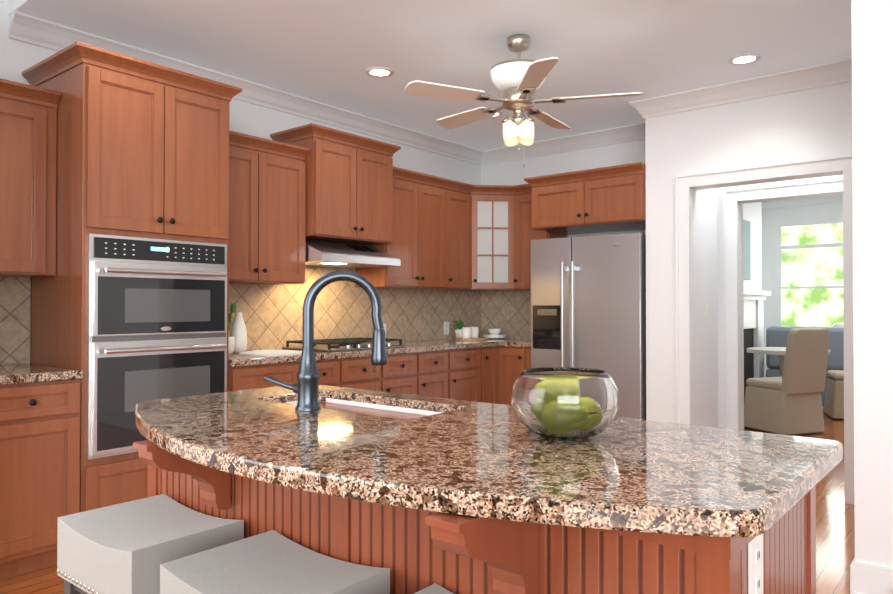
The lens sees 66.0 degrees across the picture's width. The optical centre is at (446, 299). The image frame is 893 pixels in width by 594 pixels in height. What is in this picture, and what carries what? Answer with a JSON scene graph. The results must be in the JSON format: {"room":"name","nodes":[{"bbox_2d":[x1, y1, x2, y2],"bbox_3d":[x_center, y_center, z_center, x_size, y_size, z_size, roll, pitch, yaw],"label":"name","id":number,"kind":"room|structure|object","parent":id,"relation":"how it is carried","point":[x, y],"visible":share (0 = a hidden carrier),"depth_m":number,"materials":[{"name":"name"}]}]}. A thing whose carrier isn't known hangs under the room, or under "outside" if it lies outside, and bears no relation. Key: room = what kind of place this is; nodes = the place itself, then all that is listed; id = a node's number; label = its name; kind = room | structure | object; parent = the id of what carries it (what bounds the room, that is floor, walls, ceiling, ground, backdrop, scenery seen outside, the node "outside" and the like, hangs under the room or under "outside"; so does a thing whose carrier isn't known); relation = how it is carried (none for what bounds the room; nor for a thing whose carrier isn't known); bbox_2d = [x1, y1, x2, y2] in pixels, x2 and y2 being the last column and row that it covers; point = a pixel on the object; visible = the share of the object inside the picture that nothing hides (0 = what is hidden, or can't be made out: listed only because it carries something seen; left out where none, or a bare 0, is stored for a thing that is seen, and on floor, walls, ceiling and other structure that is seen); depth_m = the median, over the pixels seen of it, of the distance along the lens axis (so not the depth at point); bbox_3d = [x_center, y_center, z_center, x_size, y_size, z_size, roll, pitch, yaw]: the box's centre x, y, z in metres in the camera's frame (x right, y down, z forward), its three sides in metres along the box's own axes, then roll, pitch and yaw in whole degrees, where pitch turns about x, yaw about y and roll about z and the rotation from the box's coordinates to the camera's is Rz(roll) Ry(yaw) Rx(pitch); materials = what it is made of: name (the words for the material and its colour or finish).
{"room":"kitchen","nodes":[
{"label":"kitchen","id":0,"kind":"room"},
{"bbox_2d":[0,0,480,364],"bbox_3d":[-2.666,-0.898,3.203,0.130,4.300,9.700,0,-1,39],"label":"wall","id":1,"kind":"structure","parent":0,"point":[272,315],"depth_m":5.06,"materials":[{"name":"white paint"}]},
{"bbox_2d":[0,78,60,276],"bbox_3d":[-2.355,-0.581,3.216,0.347,0.915,0.871,0,-1,39],"label":"upper cabinet","id":2,"kind":"object","parent":1,"relation":"attached to","point":[28,113],"depth_m":3.35,"materials":[{"name":"brown wood"}]},
{"bbox_2d":[8,11,487,164],"bbox_3d":[-0.936,-1.408,5.182,0.090,0.117,4.175,0,-1,39],"label":"crown molding","id":3,"kind":"structure","parent":1,"relation":"attached to","point":[30,29],"depth_m":4.77,"materials":[{"name":"white paint"}]},
{"bbox_2d":[229,130,307,284],"bbox_3d":[-1.330,-0.568,4.480,0.347,0.915,0.776,0,-1,39],"label":"upper cabinet","id":4,"kind":"object","parent":1,"relation":"attached to","point":[292,190],"depth_m":4.43,"materials":[{"name":"brown wood"}]},
{"bbox_2d":[272,123,395,245],"bbox_3d":[-0.810,-0.799,5.061,0.427,0.740,0.770,0,-1,39],"label":"upper cabinet","id":5,"kind":"object","parent":1,"relation":"attached to","point":[352,177],"depth_m":4.88,"materials":[{"name":"brown wood"}]},
{"bbox_2d":[305,239,400,267],"bbox_3d":[-0.780,-0.339,5.032,0.501,0.177,0.766,0,-1,39],"label":"hood vent","id":6,"kind":"object","parent":5,"relation":"attached to","point":[332,254],"visible":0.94,"depth_m":4.89,"materials":[{"name":"silver metal"}]},
{"bbox_2d":[355,167,443,289],"bbox_3d":[-0.348,-0.560,5.691,0.347,0.924,0.787,0,-1,39],"label":"upper cabinet","id":7,"kind":"object","parent":1,"relation":"attached to","point":[419,246],"depth_m":5.55,"materials":[{"name":"brown wood"}]},
{"bbox_2d":[444,322,448,334],"bbox_3d":[0.002,0.264,6.371,0.008,0.116,0.072,0,-1,39],"label":"wall outlet plate","id":8,"kind":"object","parent":1,"relation":"attached to","point":[446,328],"depth_m":6.37,"materials":[{"name":"white plastic"}]},
{"bbox_2d":[444,178,471,289],"bbox_3d":[-0.013,-0.556,6.076,0.382,0.924,0.469,0,-1,39],"label":"upper cabinet","id":9,"kind":"object","parent":1,"relation":"attached to","point":[457,195],"depth_m":5.98,"materials":[{"name":"brown wood"}]},
{"bbox_2d":[465,185,515,290],"bbox_3d":[0.392,-0.553,6.345,0.673,0.924,0.675,0,-1,39],"label":"upper cabinet","id":10,"kind":"object","parent":1,"relation":"attached to","point":[493,206],"depth_m":6.15,"materials":[{"name":"brown wood"}]},
{"bbox_2d":[0,410,854,593],"bbox_3d":[2.550,1.281,3.650,11.000,0.050,17.000,0,-1,39],"label":"floor","id":11,"kind":"structure","parent":0,"point":[835,537],"depth_m":3.56,"materials":[{"name":"brown wood"}]},
{"bbox_2d":[0,377,82,580],"bbox_3d":[-2.129,0.814,3.249,0.637,0.877,0.512,0,-1,39],"label":"base cabinet","id":12,"kind":"object","parent":11,"relation":"on","point":[40,411],"depth_m":3.11,"materials":[{"name":"brown wood"}]},
{"bbox_2d":[0,363,82,380],"bbox_3d":[-2.236,0.351,3.109,0.639,0.041,0.870,0,-1,39],"label":"countertop","id":13,"kind":"structure","parent":12,"relation":"on","point":[26,371],"depth_m":3.17,"materials":[{"name":"brown stone"}]},
{"bbox_2d":[22,41,241,511],"bbox_3d":[-1.685,0.027,3.745,0.713,2.460,0.898,0,-1,39],"label":"tall cabinet","id":14,"kind":"object","parent":11,"relation":"on","point":[129,305],"visible":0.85,"depth_m":3.46,"materials":[{"name":"brown wood"}]},
{"bbox_2d":[86,234,226,459],"bbox_3d":[-1.447,0.225,3.547,0.096,1.076,0.748,0,-1,39],"label":"oven","id":15,"kind":"object","parent":14,"relation":"in","point":[156,305],"depth_m":3.47,"materials":[{"name":"silver metal"}]},
{"bbox_2d":[57,494,243,593],"bbox_3d":[-0.783,0.908,1.815,0.413,0.659,0.308,0,-1,39],"label":"stool","id":16,"kind":"object","parent":11,"relation":"on","point":[129,547],"visible":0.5,"depth_m":1.75,"materials":[{"name":"fabric"}]},
{"bbox_2d":[228,365,298,391],"bbox_3d":[-1.282,0.825,4.294,0.637,0.877,0.570,0,-1,39],"label":"base cabinet","id":17,"kind":"object","parent":11,"relation":"on","point":[238,379],"depth_m":4.01,"materials":[{"name":"brown wood"}]},
{"bbox_2d":[160,530,389,593],"bbox_3d":[-0.372,0.905,1.481,0.413,0.659,0.308,0,-1,39],"label":"stool","id":18,"kind":"object","parent":11,"relation":"on","point":[272,562],"visible":0.98,"depth_m":1.49,"materials":[{"name":"fabric"}]},
{"bbox_2d":[317,365,351,387],"bbox_3d":[-1.043,0.828,4.589,0.637,0.877,0.461,0,-1,39],"label":"base cabinet","id":19,"kind":"object","parent":11,"relation":"on","point":[330,375],"depth_m":4.49,"materials":[{"name":"brown wood"}]},
{"bbox_2d":[352,361,391,391],"bbox_3d":[-0.819,0.830,4.864,0.637,0.877,0.521,0,-1,39],"label":"base cabinet","id":20,"kind":"object","parent":11,"relation":"on","point":[366,376],"depth_m":4.75,"materials":[{"name":"brown wood"}]},
{"bbox_2d":[392,357,427,395],"bbox_3d":[-0.578,0.834,5.162,0.637,0.877,0.516,0,-1,39],"label":"base cabinet","id":21,"kind":"object","parent":11,"relation":"on","point":[410,375],"depth_m":5.06,"materials":[{"name":"brown wood"}]},
{"bbox_2d":[229,337,530,368],"bbox_3d":[-0.309,0.373,5.236,0.952,0.041,3.250,0,-1,39],"label":"countertop","id":22,"kind":"structure","parent":21,"relation":"on","point":[444,347],"depth_m":4.93,"materials":[{"name":"brown stone"}]},
{"bbox_2d":[229,303,247,353],"bbox_3d":[-1.371,0.176,4.377,0.159,0.333,0.258,0,-1,39],"label":"vase","id":23,"kind":"object","parent":22,"relation":"on","point":[238,339],"visible":0.5,"depth_m":4.40,"materials":[{"name":"white ceramic"}]},
{"bbox_2d":[239,350,301,356],"bbox_3d":[-1.088,0.331,4.318,0.240,0.023,0.340,0,-1,31],"label":"books","id":24,"kind":"object","parent":22,"relation":"on","point":[266,353],"visible":0.94,"depth_m":4.23,"materials":[{"name":"white paper"}]},
{"bbox_2d":[282,337,405,351],"bbox_3d":[-0.732,0.321,4.988,0.510,0.057,0.750,0,-1,39],"label":"gas cooktop","id":25,"kind":"object","parent":22,"relation":"in","point":[342,344],"visible":0.79,"depth_m":4.82,"materials":[{"name":"silver metal"}]},
{"bbox_2d":[492,329,506,338],"bbox_3d":[0.453,0.319,6.441,0.229,0.090,0.229,0,-1,-6],"label":"cup","id":26,"kind":"object","parent":22,"relation":"on","point":[496,334],"depth_m":6.38,"materials":[{"name":"white ceramic"}]},
{"bbox_2d":[414,583,453,593],"bbox_3d":[0.040,0.901,1.147,0.413,0.659,0.308,0,-1,39],"label":"stool","id":27,"kind":"object","parent":11,"relation":"on","point":[435,588],"visible":0.94,"depth_m":1.36,"materials":[{"name":"fabric"}]},
{"bbox_2d":[428,353,455,398],"bbox_3d":[-0.342,0.837,5.453,0.637,0.877,0.506,0,-1,39],"label":"base cabinet","id":28,"kind":"object","parent":11,"relation":"on","point":[441,370],"depth_m":5.34,"materials":[{"name":"brown wood"}]},
{"bbox_2d":[456,353,475,401],"bbox_3d":[-0.089,0.840,5.765,0.637,0.877,0.571,0,-1,39],"label":"base cabinet","id":29,"kind":"object","parent":11,"relation":"on","point":[465,362],"depth_m":5.58,"materials":[{"name":"brown wood"}]},
{"bbox_2d":[138,454,815,593],"bbox_3d":[-0.119,0.798,1.758,1.769,0.878,0.898,0,-1,39],"label":"kitchen island","id":30,"kind":"object","parent":11,"relation":"on","point":[417,559],"depth_m":1.47,"materials":[{"name":"wood"}]},
{"bbox_2d":[133,386,842,593],"bbox_3d":[-0.129,0.360,1.746,1.850,0.085,0.946,0,-1,39],"label":"island countertop","id":31,"kind":"structure","parent":30,"relation":"on","point":[663,507],"depth_m":1.28,"materials":[{"name":"brown stone"}]},
{"bbox_2d":[261,270,386,409],"bbox_3d":[-0.358,0.117,2.051,0.309,0.405,0.227,0,-1,39],"label":"faucet","id":32,"kind":"object","parent":31,"relation":"on","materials":[{"name":"grey metal"}]},
{"bbox_2d":[329,398,432,417],"bbox_3d":[-0.276,0.458,2.143,0.684,0.221,0.309,0,-1,39],"label":"sink","id":33,"kind":"object","parent":31,"relation":"in","point":[373,407],"depth_m":2.28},
{"bbox_2d":[510,367,619,439],"bbox_3d":[0.271,0.239,1.582,0.248,0.150,0.248,0,-1,39],"label":"fruit bowl","id":34,"kind":"object","parent":31,"relation":"on","point":[562,403],"visible":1,"depth_m":1.49,"materials":[{"name":"clear glass"}]},
{"bbox_2d":[476,349,499,403],"bbox_3d":[0.127,0.842,5.998,0.679,0.877,0.333,0,-1,39],"label":"base cabinet","id":35,"kind":"object","parent":11,"relation":"on","point":[487,364],"depth_m":5.82,"materials":[{"name":"brown wood"}]},
{"bbox_2d":[500,345,530,404],"bbox_3d":[0.743,0.843,6.045,0.342,0.877,0.677,0,-1,39],"label":"base cabinet","id":36,"kind":"object","parent":11,"relation":"on","point":[512,361],"depth_m":5.86,"materials":[{"name":"brown wood"}]},
{"bbox_2d":[531,232,645,419],"bbox_3d":[1.242,0.391,5.603,0.956,1.772,0.708,0,-1,39],"label":"refrigerator","id":37,"kind":"object","parent":11,"relation":"on","point":[588,301],"visible":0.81,"depth_m":5.32,"materials":[{"name":"silver metal"}]},
{"bbox_2d":[744,328,829,434],"bbox_3d":[3.333,0.773,6.751,0.522,1.007,0.638,0,-1,-21],"label":"dining chair","id":38,"kind":"object","parent":11,"relation":"on","point":[789,402],"visible":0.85,"depth_m":6.53,"materials":[{"name":"beige fabric"}]},
{"bbox_2d":[746,347,829,376],"bbox_3d":[3.731,0.919,7.524,0.820,0.755,0.820,0,-1,39],"label":"round dining table","id":39,"kind":"object","parent":11,"relation":"on","point":[779,352],"visible":0.17,"depth_m":7.47,"materials":[{"name":"grey wood"}]},
{"bbox_2d":[824,370,843,418],"bbox_3d":[4.550,0.782,7.564,0.638,1.007,0.522,0,-1,19],"label":"dining chair","id":40,"kind":"object","parent":11,"relation":"on","point":[834,400],"visible":0.29,"depth_m":7.44,"materials":[{"name":"beige fabric"}]},
{"bbox_2d":[850,558,892,593],"bbox_3d":[3.136,1.162,1.744,3.686,0.150,0.021,0,-1,39],"label":"baseboard","id":41,"kind":"structure","parent":11,"relation":"on","point":[867,578],"depth_m":2.84,"materials":[{"name":"white paint"}]},
{"bbox_3d":[5.279,1.299,8.325,2.330,0.012,1.300,0,-1,39],"label":"living room rug","id":42,"kind":"object","parent":11,"relation":"on","visible":0},
{"bbox_2d":[766,323,843,406],"bbox_3d":[4.951,0.786,8.403,1.750,1.000,0.900,0,-1,39],"label":"sofa","id":43,"kind":"object","parent":42,"relation":"on","point":[776,336],"visible":0.27,"depth_m":8.32,"materials":[{"name":"blue fabric"}]},
{"bbox_2d":[8,0,851,150],"bbox_3d":[4.244,-1.487,5.768,11.000,0.050,11.620,0,-1,39],"label":"ceiling","id":44,"kind":"structure","parent":0,"point":[329,52],"depth_m":3.97,"materials":[{"name":"white paint"}]},
{"bbox_2d":[366,67,393,76],"bbox_3d":[-0.431,-1.470,4.448,0.183,0.008,0.183,0,-1,30],"label":"recessed light","id":45,"kind":"object","parent":44,"relation":"in","point":[373,71],"depth_m":4.44,"materials":[{"name":"white glass"}]},
{"bbox_2d":[489,111,502,117],"bbox_3d":[0.350,-1.461,5.411,0.183,0.008,0.183,0,-1,15],"label":"recessed light","id":46,"kind":"object","parent":44,"relation":"in","point":[500,113],"depth_m":5.43,"materials":[{"name":"white"}]},
{"bbox_2d":[404,34,642,166],"bbox_3d":[0.408,-1.115,3.931,1.288,0.730,1.282,0,-1,39],"label":"ceiling fan","id":47,"kind":"object","parent":44,"relation":"hanging from","point":[518,82],"visible":1,"depth_m":3.81,"materials":[{"name":"beige wood"}]},
{"bbox_2d":[728,53,760,64],"bbox_3d":[1.825,-1.473,4.214,0.183,0.008,0.183,0,-1,33],"label":"recessed light","id":48,"kind":"object","parent":44,"relation":"in","point":[744,59],"depth_m":4.21,"materials":[{"name":"white glass"}]},
{"bbox_2d":[480,139,737,427],"bbox_3d":[1.332,-0.088,6.101,2.440,2.740,0.150,0,-1,39],"label":"wall","id":49,"kind":"structure","parent":0,"point":[511,173],"depth_m":6.36,"materials":[{"name":"white paint"}]},
{"bbox_2d":[516,182,563,289],"bbox_3d":[0.818,-0.555,6.189,0.398,0.924,0.381,0,-1,39],"label":"upper cabinet","id":50,"kind":"object","parent":49,"relation":"attached to","point":[524,236],"depth_m":6.11,"materials":[{"name":"brown wood"}]},
{"bbox_2d":[484,124,644,163],"bbox_3d":[1.112,-1.398,6.152,1.870,0.117,0.090,0,-1,39],"label":"crown molding","id":51,"kind":"structure","parent":49,"relation":"attached to","point":[628,133],"depth_m":6.17,"materials":[{"name":"white paint"}]},
{"bbox_2d":[528,162,645,237],"bbox_3d":[1.280,-0.801,5.659,0.982,0.425,0.627,0,-1,39],"label":"upper cabinet","id":52,"kind":"object","parent":49,"relation":"attached to","point":[611,198],"depth_m":5.42,"materials":[{"name":"brown wood"}]},
{"bbox_2d":[636,123,644,130],"bbox_3d":[1.610,-1.407,5.353,0.090,0.117,0.510,0,-1,39],"label":"crown molding","id":53,"kind":"structure","parent":49,"relation":"attached to","point":[639,124],"depth_m":5.70,"materials":[{"name":"white paint"}]},
{"bbox_2d":[645,110,718,427],"bbox_3d":[1.802,-0.097,5.243,0.330,2.740,0.610,0,-1,39],"label":"wall block","id":54,"kind":"object","parent":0,"point":[667,148],"visible":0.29,"depth_m":5.06,"materials":[{"name":"white paint"}]},
{"bbox_2d":[743,202,761,290],"bbox_3d":[3.421,-0.064,8.430,0.350,2.740,1.900,0,-1,39],"label":"wall","id":55,"kind":"structure","parent":0,"point":[752,213],"depth_m":8.83,"materials":[{"name":"white paint"}]},
{"bbox_2d":[743,220,770,400],"bbox_3d":[3.631,0.164,8.289,0.149,2.280,1.550,0,-1,39],"label":"fireplace mantel","id":56,"kind":"object","parent":55,"relation":"attached to","point":[753,329],"visible":0.42,"depth_m":8.54,"materials":[{"name":"white paint"}]},
{"bbox_2d":[675,81,853,504],"bbox_3d":[3.641,-0.116,3.429,5.008,2.740,0.170,0,-1,39],"label":"wall","id":57,"kind":"structure","parent":0,"point":[780,147],"depth_m":4.77,"materials":[{"name":"white paint"}]},
{"bbox_2d":[629,58,851,122],"bbox_3d":[3.453,-1.426,3.466,5.330,0.117,0.090,0,-1,39],"label":"crown molding","id":58,"kind":"structure","parent":57,"relation":"attached to","point":[836,72],"depth_m":4.62,"materials":[{"name":"white paint"}]},
{"bbox_2d":[762,203,842,376],"bbox_3d":[6.818,-0.067,8.134,6.000,2.740,0.120,0,-1,39],"label":"wall","id":59,"kind":"structure","parent":0,"point":[770,217],"depth_m":9.82,"materials":[{"name":"white paint"}]},
{"bbox_2d":[762,195,842,208],"bbox_3d":[6.752,-1.379,8.066,6.000,0.117,0.090,0,-1,39],"label":"crown molding","id":60,"kind":"structure","parent":59,"relation":"attached to","point":[832,199],"depth_m":9.53,"materials":[{"name":"white paint"}]},
{"bbox_2d":[775,217,843,326],"bbox_3d":[5.359,-0.336,9.211,1.780,1.560,0.044,0,-1,39],"label":"window","id":61,"kind":"structure","parent":59,"relation":"in","point":[808,272],"depth_m":9.51,"materials":[{"name":"glass"}]},
{"bbox_2d":[851,0,892,567],"bbox_3d":[3.194,-0.133,1.816,3.670,2.740,0.140,0,-1,39],"label":"wall pier","id":62,"kind":"object","parent":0,"point":[872,101],"visible":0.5,"depth_m":2.87,"materials":[{"name":"white paint"}]}
]}

